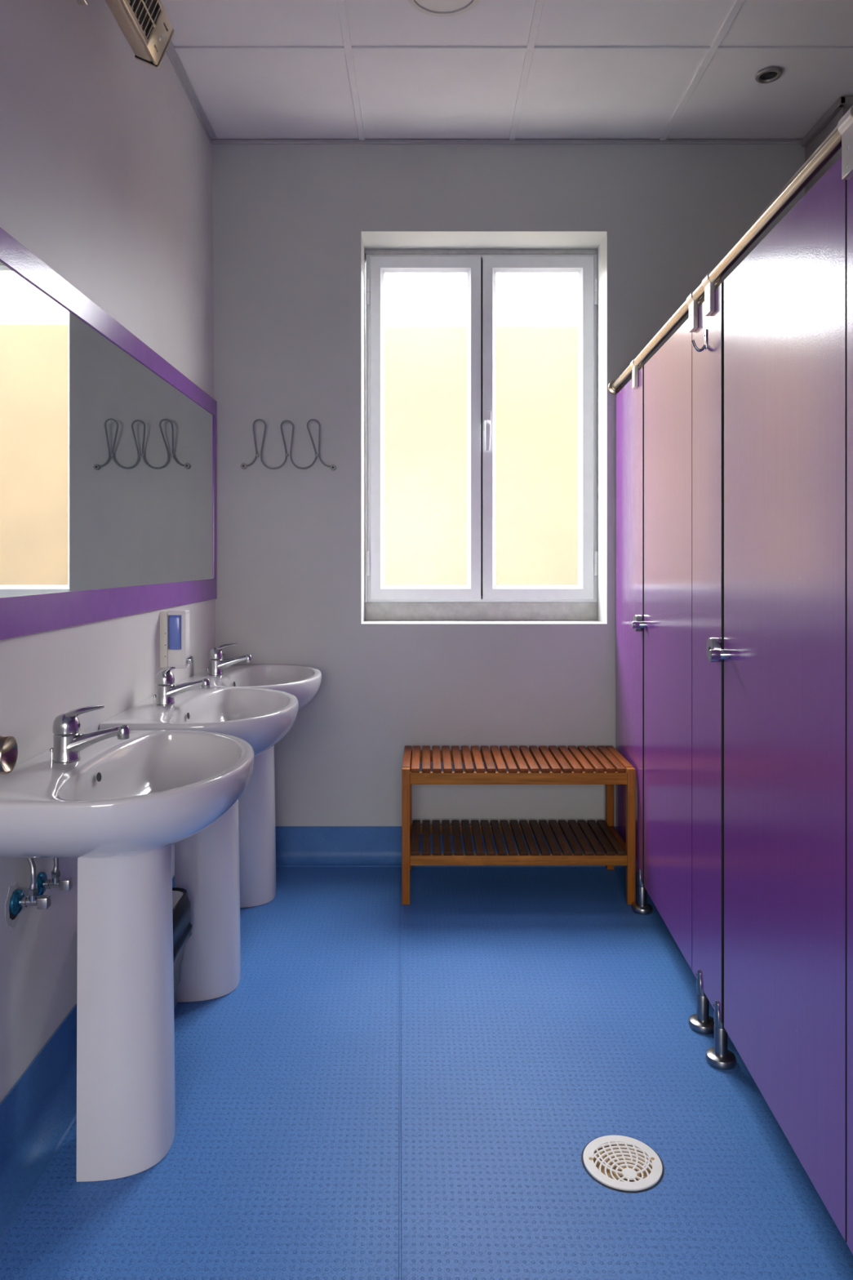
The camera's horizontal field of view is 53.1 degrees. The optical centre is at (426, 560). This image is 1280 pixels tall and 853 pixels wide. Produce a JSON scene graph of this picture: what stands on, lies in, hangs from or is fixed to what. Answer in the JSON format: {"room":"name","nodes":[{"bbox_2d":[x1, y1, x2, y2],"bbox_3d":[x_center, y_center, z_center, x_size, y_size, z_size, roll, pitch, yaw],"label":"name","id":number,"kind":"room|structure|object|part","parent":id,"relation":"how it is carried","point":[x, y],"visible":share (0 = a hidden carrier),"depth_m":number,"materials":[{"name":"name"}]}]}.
{"room":"public restroom","nodes":[
{"label":"public restroom","id":0,"kind":"room"},
{"bbox_2d":[0,0,215,1103],"bbox_3d":[-0.872,-0.235,0.925,0.140,2.981,5.252,0,0,-1],"label":"wall","id":1,"kind":"structure","parent":0,"point":[106,155],"depth_m":2.08,"materials":[{"name":"paint"}]},
{"bbox_2d":[0,735,17,774],"bbox_3d":[-0.766,0.330,1.451,0.112,0.065,0.065,0,0,-1],"label":"round wall fitting","id":2,"kind":"object","parent":1,"relation":"attached to","point":[8,744],"visible":1,"depth_m":1.46,"materials":[{"name":"metal"}]},
{"bbox_2d":[9,857,50,915],"bbox_3d":[-0.782,0.641,1.692,0.066,0.119,0.049,0,0,-1],"label":"angle valve","id":3,"kind":"object","parent":1,"relation":"attached to","point":[18,900],"visible":0.9,"depth_m":1.69,"materials":[{"name":"silver metal"}]},
{"bbox_3d":[-0.759,0.677,1.693,0.020,0.022,0.021,0,0,-1],"label":"valve handle","id":4,"kind":"part","parent":3,"relation":"part of","materials":[{"name":"metal"}]},
{"bbox_2d":[36,857,72,896],"bbox_3d":[-0.783,0.645,1.800,0.066,0.123,0.049,0,0,-1],"label":"angle valve","id":5,"kind":"object","parent":1,"relation":"attached to","point":[43,883],"visible":0.69,"depth_m":1.79,"materials":[{"name":"silver metal"}]},
{"bbox_3d":[-0.761,0.682,1.801,0.020,0.022,0.021,0,0,-1],"label":"valve handle","id":6,"kind":"part","parent":5,"relation":"part of","materials":[{"name":"metal"}]},
{"bbox_2d":[0,875,174,1243],"bbox_3d":[-0.771,1.119,0.840,0.058,0.172,5.041,0,0,-1],"label":"baseboard","id":7,"kind":"structure","parent":1,"relation":"attached to","point":[38,1112],"depth_m":1.74,"materials":[{"name":"blue plastic"}]},
{"bbox_2d":[0,226,217,639],"bbox_3d":[-0.830,-0.243,2.052,0.026,0.788,2.705,0,0,-1],"label":"wall mirror","id":8,"kind":"object","parent":1,"relation":"attached to","point":[108,451],"visible":1,"depth_m":2.09,"materials":[{"name":"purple mirror"}]},
{"bbox_2d":[75,0,174,68],"bbox_3d":[-0.754,-1.382,1.897,0.171,0.127,0.780,0,0,-1],"label":"wall heater","id":9,"kind":"object","parent":1,"relation":"attached to","point":[146,26],"visible":1,"depth_m":2.17,"materials":[{"name":"metal"}]},
{"bbox_2d":[120,0,173,65],"bbox_3d":[-0.695,-1.370,1.891,0.053,0.103,0.766,0,0,-1],"label":"grille","id":10,"kind":"object","parent":9,"relation":"attached to","point":[148,20],"depth_m":2.17,"materials":[{"name":"metal"}]},
{"bbox_2d":[160,609,193,668],"bbox_3d":[-0.790,0.248,2.697,0.102,0.182,0.061,0,0,-1],"label":"soap dispenser","id":11,"kind":"object","parent":1,"relation":"attached to","point":[174,624],"visible":0.98,"depth_m":2.67,"materials":[{"name":"beige plastic"}]},
{"bbox_3d":[-0.826,0.247,2.697,0.030,0.176,0.060,0,0,-1],"label":"plate","id":12,"kind":"part","parent":11,"relation":"part of","materials":[{"name":"beige plastic"}]},
{"bbox_3d":[-0.789,0.225,2.697,0.043,0.113,0.054,0,0,-1],"label":"soap tank","id":13,"kind":"part","parent":11,"relation":"part of","materials":[{"name":"blue plastic"}]},
{"bbox_2d":[165,40,217,143],"bbox_3d":[-0.809,-1.665,0.843,0.024,0.022,5.086,0,0,-1],"label":"trim","id":14,"kind":"structure","parent":1,"relation":"attached to","point":[171,51],"depth_m":3.03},
{"bbox_2d":[0,866,852,1279],"bbox_3d":[0.575,1.235,0.900,3.050,0.060,5.200,0,0,0],"label":"floor","id":15,"kind":"structure","parent":0,"point":[384,1088],"depth_m":1.86,"materials":[{"name":"blue plastic"}]},
{"bbox_2d":[0,705,254,1182],"bbox_3d":[-0.591,0.751,1.760,0.454,0.906,0.626,0,0,-1],"label":"pedestal sink","id":16,"kind":"object","parent":15,"relation":"on","point":[116,800],"visible":1,"depth_m":1.67,"materials":[{"name":"white ceramic"}]},
{"bbox_2d":[49,705,129,762],"bbox_3d":[-0.695,0.354,1.758,0.163,0.112,0.054,0,0,0],"label":"faucet","id":17,"kind":"object","parent":16,"relation":"on","point":[68,742],"depth_m":1.74,"materials":[{"name":"silver metal"}]},
{"bbox_2d":[0,729,254,857],"bbox_3d":[-0.593,0.494,1.760,0.458,0.168,0.626,0,0,0],"label":"basin","id":18,"kind":"object","parent":16,"relation":"in","point":[144,793],"depth_m":1.59,"materials":[{"name":"white ceramic"}]},
{"bbox_2d":[172,887,192,1008],"bbox_3d":[-0.707,1.024,2.107,0.223,0.353,0.232,0,0,-1],"label":"waste bin","id":19,"kind":"object","parent":15,"relation":"on","point":[181,903],"visible":0.2,"depth_m":2.13,"materials":[{"name":"black plastic"}]},
{"bbox_2d":[99,666,298,1002],"bbox_3d":[-0.601,0.751,2.455,0.454,0.906,0.626,0,0,-1],"label":"pedestal sink","id":20,"kind":"object","parent":15,"relation":"on","point":[206,862],"visible":0.65,"depth_m":2.35,"materials":[{"name":"white ceramic"}]},
{"bbox_2d":[153,666,209,705],"bbox_3d":[-0.704,0.354,2.433,0.163,0.112,0.094,0,0,0],"label":"faucet","id":21,"kind":"object","parent":20,"relation":"on","point":[166,690],"depth_m":2.44,"materials":[{"name":"silver metal"}]},
{"bbox_2d":[99,687,298,755],"bbox_3d":[-0.603,0.494,2.455,0.458,0.168,0.626,0,0,0],"label":"basin","id":22,"kind":"object","parent":20,"relation":"in","point":[261,717],"depth_m":2.40,"materials":[{"name":"white ceramic"}]},
{"bbox_2d":[175,643,321,907],"bbox_3d":[-0.609,0.751,3.085,0.454,0.906,0.626,0,0,-1],"label":"pedestal sink","id":23,"kind":"object","parent":15,"relation":"on","point":[256,803],"visible":0.48,"depth_m":3.00,"materials":[{"name":"white ceramic"}]},
{"bbox_2d":[206,643,252,675],"bbox_3d":[-0.713,0.354,3.083,0.163,0.112,0.054,0,0,0],"label":"faucet","id":24,"kind":"object","parent":23,"relation":"on","point":[217,665],"depth_m":3.07,"materials":[{"name":"silver metal"}]},
{"bbox_2d":[175,663,321,710],"bbox_3d":[-0.612,0.494,3.085,0.458,0.168,0.626,0,0,0],"label":"basin","id":25,"kind":"object","parent":23,"relation":"in","point":[304,682],"depth_m":3.17,"materials":[{"name":"white ceramic"}]},
{"bbox_2d":[401,746,635,904],"bbox_3d":[0.323,0.966,3.170,0.818,0.477,0.370,0,0,0],"label":"slatted bench","id":26,"kind":"object","parent":15,"relation":"on","point":[600,758],"visible":0.99,"depth_m":3.02,"materials":[{"name":"brown wood"}]},
{"bbox_3d":[-0.072,0.967,3.000,0.028,0.475,0.030,0,0,0],"label":"leg","id":27,"kind":"part","parent":26,"relation":"part of","materials":[{"name":"brown wood"}]},
{"bbox_3d":[-0.072,0.739,3.185,0.028,0.024,0.340,0,0,0],"label":"rail","id":28,"kind":"part","parent":26,"relation":"part of","materials":[{"name":"brown wood"}]},
{"bbox_3d":[-0.072,0.974,3.340,0.028,0.461,0.030,0,0,0],"label":"leg","id":29,"kind":"part","parent":26,"relation":"part of","materials":[{"name":"brown wood"}]},
{"bbox_3d":[0.323,0.763,3.340,0.762,0.041,0.022,0,0,0],"label":"rail","id":30,"kind":"part","parent":26,"relation":"part of","materials":[{"name":"brown wood"}]},
{"bbox_3d":[0.323,1.050,3.340,0.762,0.035,0.022,0,0,0],"label":"shelf rail","id":31,"kind":"part","parent":26,"relation":"part of","materials":[{"name":"brown wood"}]},
{"bbox_3d":[0.323,0.763,2.999,0.762,0.041,0.022,0,0,0],"label":"rail","id":32,"kind":"part","parent":26,"relation":"part of","materials":[{"name":"brown wood"}]},
{"bbox_3d":[0.323,1.050,2.999,0.762,0.035,0.022,0,0,0],"label":"shelf rail","id":33,"kind":"part","parent":26,"relation":"part of","materials":[{"name":"brown wood"}]},
{"bbox_3d":[0.718,0.974,3.340,0.028,0.461,0.030,0,0,0],"label":"leg","id":34,"kind":"part","parent":26,"relation":"part of","materials":[{"name":"brown wood"}]},
{"bbox_3d":[0.718,1.050,3.170,0.022,0.035,0.308,0,0,0],"label":"rail","id":35,"kind":"part","parent":26,"relation":"part of","materials":[{"name":"brown wood"}]},
{"bbox_3d":[0.718,0.739,3.185,0.028,0.024,0.340,0,0,0],"label":"rail","id":36,"kind":"part","parent":26,"relation":"part of","materials":[{"name":"brown wood"}]},
{"bbox_3d":[0.718,0.967,3.000,0.028,0.475,0.030,0,0,0],"label":"leg","id":37,"kind":"part","parent":26,"relation":"part of","materials":[{"name":"brown wood"}]},
{"bbox_2d":[581,1135,664,1192],"bbox_3d":[0.392,1.206,1.707,0.162,0.010,0.162,0,0,0],"label":"floor drain","id":38,"kind":"object","parent":15,"relation":"in","point":[621,1163],"visible":1,"depth_m":1.70,"materials":[{"name":"plastic"}]},
{"bbox_2d":[593,1144,653,1191],"bbox_3d":[0.392,1.209,1.707,0.147,0.004,0.147,0,0,41],"label":"drain grate","id":39,"kind":"object","parent":38,"relation":"on","point":[621,1167],"depth_m":1.69,"materials":[{"name":"white plastic"}]},
{"bbox_2d":[615,366,653,915],"bbox_3d":[0.750,0.272,3.143,0.070,1.864,0.510,0,0,2],"label":"partition panel","id":40,"kind":"object","parent":15,"relation":"on","point":[629,402],"visible":0.78,"depth_m":3.10,"materials":[{"name":"purple laminate"}]},
{"bbox_3d":[0.743,1.143,2.937,0.031,0.089,0.031,0,0,2],"label":"foot post","id":41,"kind":"part","parent":40,"relation":"part of","materials":[{"name":"metal"}]},
{"bbox_2d":[688,282,736,1070],"bbox_3d":[1.121,0.272,2.132,0.888,1.864,0.264,0,0,2],"label":"partition panel","id":42,"kind":"object","parent":15,"relation":"on","point":[708,365],"visible":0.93,"depth_m":2.13,"materials":[{"name":"purple laminate"}]},
{"bbox_2d":[631,318,692,970],"bbox_3d":[0.706,0.219,2.580,0.059,1.758,0.593,0,0,2],"label":"door","id":43,"kind":"structure","parent":42,"relation":"attached to","point":[667,624],"depth_m":2.54,"materials":[{"name":"purple laminate"}]},
{"bbox_3d":[0.710,0.213,2.846,0.045,0.024,0.024,0,0,2],"label":"door knob","id":44,"kind":"part","parent":43,"relation":"part of","materials":[{"name":"silver metal"}]},
{"bbox_2d":[691,328,706,351],"bbox_3d":[0.686,-0.554,2.151,0.038,0.055,0.018,0,0,2],"label":"coat hook","id":45,"kind":"object","parent":42,"relation":"attached to","point":[704,346],"visible":1,"depth_m":2.15,"materials":[{"name":"silver metal"}]},
{"bbox_3d":[0.703,-0.558,2.150,0.003,0.048,0.018,0,0,2],"label":"hook plate","id":46,"kind":"part","parent":45,"relation":"part of","materials":[{"name":"silver metal"}]},
{"bbox_3d":[0.714,1.143,2.205,0.031,0.089,0.031,0,0,2],"label":"foot post","id":47,"kind":"part","parent":42,"relation":"part of","materials":[{"name":"metal"}]},
{"bbox_3d":[0.712,0.219,2.152,0.014,1.758,0.256,0,0,2],"label":"panel","id":48,"kind":"part","parent":42,"relation":"part of","materials":[{"name":"purple laminate"}]},
{"bbox_3d":[0.708,1.143,2.052,0.031,0.089,0.031,0,0,2],"label":"foot post","id":49,"kind":"part","parent":42,"relation":"part of","materials":[{"name":"metal"}]},
{"bbox_2d":[608,105,852,394],"bbox_3d":[0.681,-0.663,1.606,0.055,0.112,3.609,0,0,2],"label":"tube","id":50,"kind":"object","parent":42,"relation":"on","point":[842,136],"visible":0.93,"depth_m":1.79,"materials":[{"name":"metal"}]},
{"bbox_2d":[846,176,852,1254],"bbox_3d":[0.649,0.219,0.534,0.017,1.758,1.671,0,0,2],"label":"partition panel","id":51,"kind":"object","parent":50,"relation":"attached to","point":[849,182],"visible":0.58,"depth_m":1.36,"materials":[{"name":"purple laminate"}]},
{"bbox_2d":[708,155,846,1242],"bbox_3d":[0.671,0.219,1.690,0.059,1.758,0.634,0,0,2],"label":"door","id":52,"kind":"structure","parent":51,"relation":"attached to","point":[784,655],"depth_m":1.58,"materials":[{"name":"purple laminate"}]},
{"bbox_3d":[0.675,0.216,1.965,0.045,0.024,0.024,0,0,2],"label":"door knob","id":53,"kind":"part","parent":52,"relation":"part of","materials":[{"name":"silver metal"}]},
{"bbox_2d":[160,0,852,140],"bbox_3d":[0.575,-1.726,0.950,3.250,0.101,5.500,0,0,0],"label":"ceiling","id":54,"kind":"structure","parent":0,"point":[256,69],"depth_m":2.92,"materials":[{"name":"tile"}]},
{"bbox_2d":[407,0,479,16],"bbox_3d":[0.051,-1.672,2.500,0.234,0.016,0.234,0,0,0],"label":"recessed light","id":55,"kind":"object","parent":54,"relation":"in","point":[432,7],"visible":1,"depth_m":2.56,"materials":[{"name":"white plastic"}]},
{"bbox_2d":[415,0,471,12],"bbox_3d":[0.051,-1.672,2.500,0.187,0.016,0.187,0,0,0],"label":"diffuser","id":56,"kind":"object","parent":55,"relation":"attached to","point":[423,6],"depth_m":2.56,"materials":[{"name":"white plastic"}]},
{"bbox_2d":[755,66,782,83],"bbox_3d":[1.180,-1.675,2.943,0.088,0.010,0.088,0,0,0],"label":"recessed light","id":57,"kind":"object","parent":54,"relation":"in","point":[769,74],"visible":1,"depth_m":2.94,"materials":[{"name":"metal"}]},
{"bbox_3d":[1.180,-1.678,2.943,0.057,0.004,0.057,0,0,0],"label":"spot bulb","id":58,"kind":"part","parent":57,"relation":"part of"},
{"bbox_2d":[212,144,804,826],"bbox_3d":[0.375,-0.235,3.560,2.750,2.981,0.300,0,0,0],"label":"wall","id":59,"kind":"structure","parent":0,"point":[295,226],"depth_m":3.41,"materials":[{"name":"paint"}]},
{"bbox_2d":[240,418,336,471],"bbox_3d":[-0.550,-0.459,3.378,0.379,0.197,0.062,0,0,0],"label":"hook rack","id":60,"kind":"object","parent":59,"relation":"attached to","point":[243,465],"visible":1,"depth_m":3.38,"materials":[{"name":"grey metal"}]},
{"bbox_2d":[275,826,626,866],"bbox_3d":[0.335,1.133,3.383,2.330,0.144,0.053,0,0,0],"label":"baseboard","id":61,"kind":"structure","parent":59,"relation":"attached to","point":[295,846],"depth_m":3.40,"materials":[{"name":"blue plastic"}]},
{"bbox_2d":[365,254,597,602],"bbox_3d":[0.233,-0.561,3.613,0.980,1.482,0.113,0,0,0],"label":"window","id":62,"kind":"structure","parent":59,"relation":"in","point":[481,270],"depth_m":3.60,"materials":[{"name":"white plastic"}]},
{"bbox_3d":[-0.004,-0.561,3.619,0.468,1.451,0.043,0,0,0],"label":"sash","id":63,"kind":"part","parent":62,"relation":"part of","materials":[{"name":"white plastic"}]},
{"bbox_3d":[0.255,-0.547,3.577,0.034,0.170,0.041,0,0,0],"label":"handle","id":64,"kind":"part","parent":62,"relation":"part of","materials":[{"name":"white plastic"}]},
{"bbox_3d":[0.472,-0.561,3.619,0.470,1.451,0.043,0,0,0],"label":"sash","id":65,"kind":"part","parent":62,"relation":"part of","materials":[{"name":"white plastic"}]},
{"bbox_2d":[211,139,801,144],"bbox_3d":[0.320,-1.671,3.403,2.360,0.011,0.014,0,0,0],"label":"trim","id":66,"kind":"structure","parent":59,"relation":"attached to","point":[214,141],"depth_m":3.41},
{"bbox_2d":[801,96,852,146],"bbox_3d":[1.745,-1.661,3.232,0.510,0.030,0.315,0,0,0],"label":"trim","id":67,"kind":"structure","parent":59,"relation":"attached to","point":[842,102],"depth_m":3.18,"materials":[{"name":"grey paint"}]},
{"bbox_2d":[804,107,849,194],"bbox_3d":[1.831,-0.235,0.900,0.637,2.981,5.200,0,0,0],"label":"wall","id":68,"kind":"structure","parent":0,"point":[823,135],"depth_m":3.25,"materials":[{"name":"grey paint"}]},
{"bbox_3d":[1.000,1.655,6.375,14.000,0.300,5.250,0,0,0],"label":"ground","id":69,"kind":"structure","parent":0,"visible":0},
{"bbox_2d":[384,325,577,585],"bbox_3d":[1.000,0.028,5.375,10.000,2.955,0.250,0,0,0],"label":"window glass","id":70,"kind":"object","parent":69,"relation":"on","point":[425,366],"depth_m":5.25,"materials":[{"name":"glass"}]}
]}

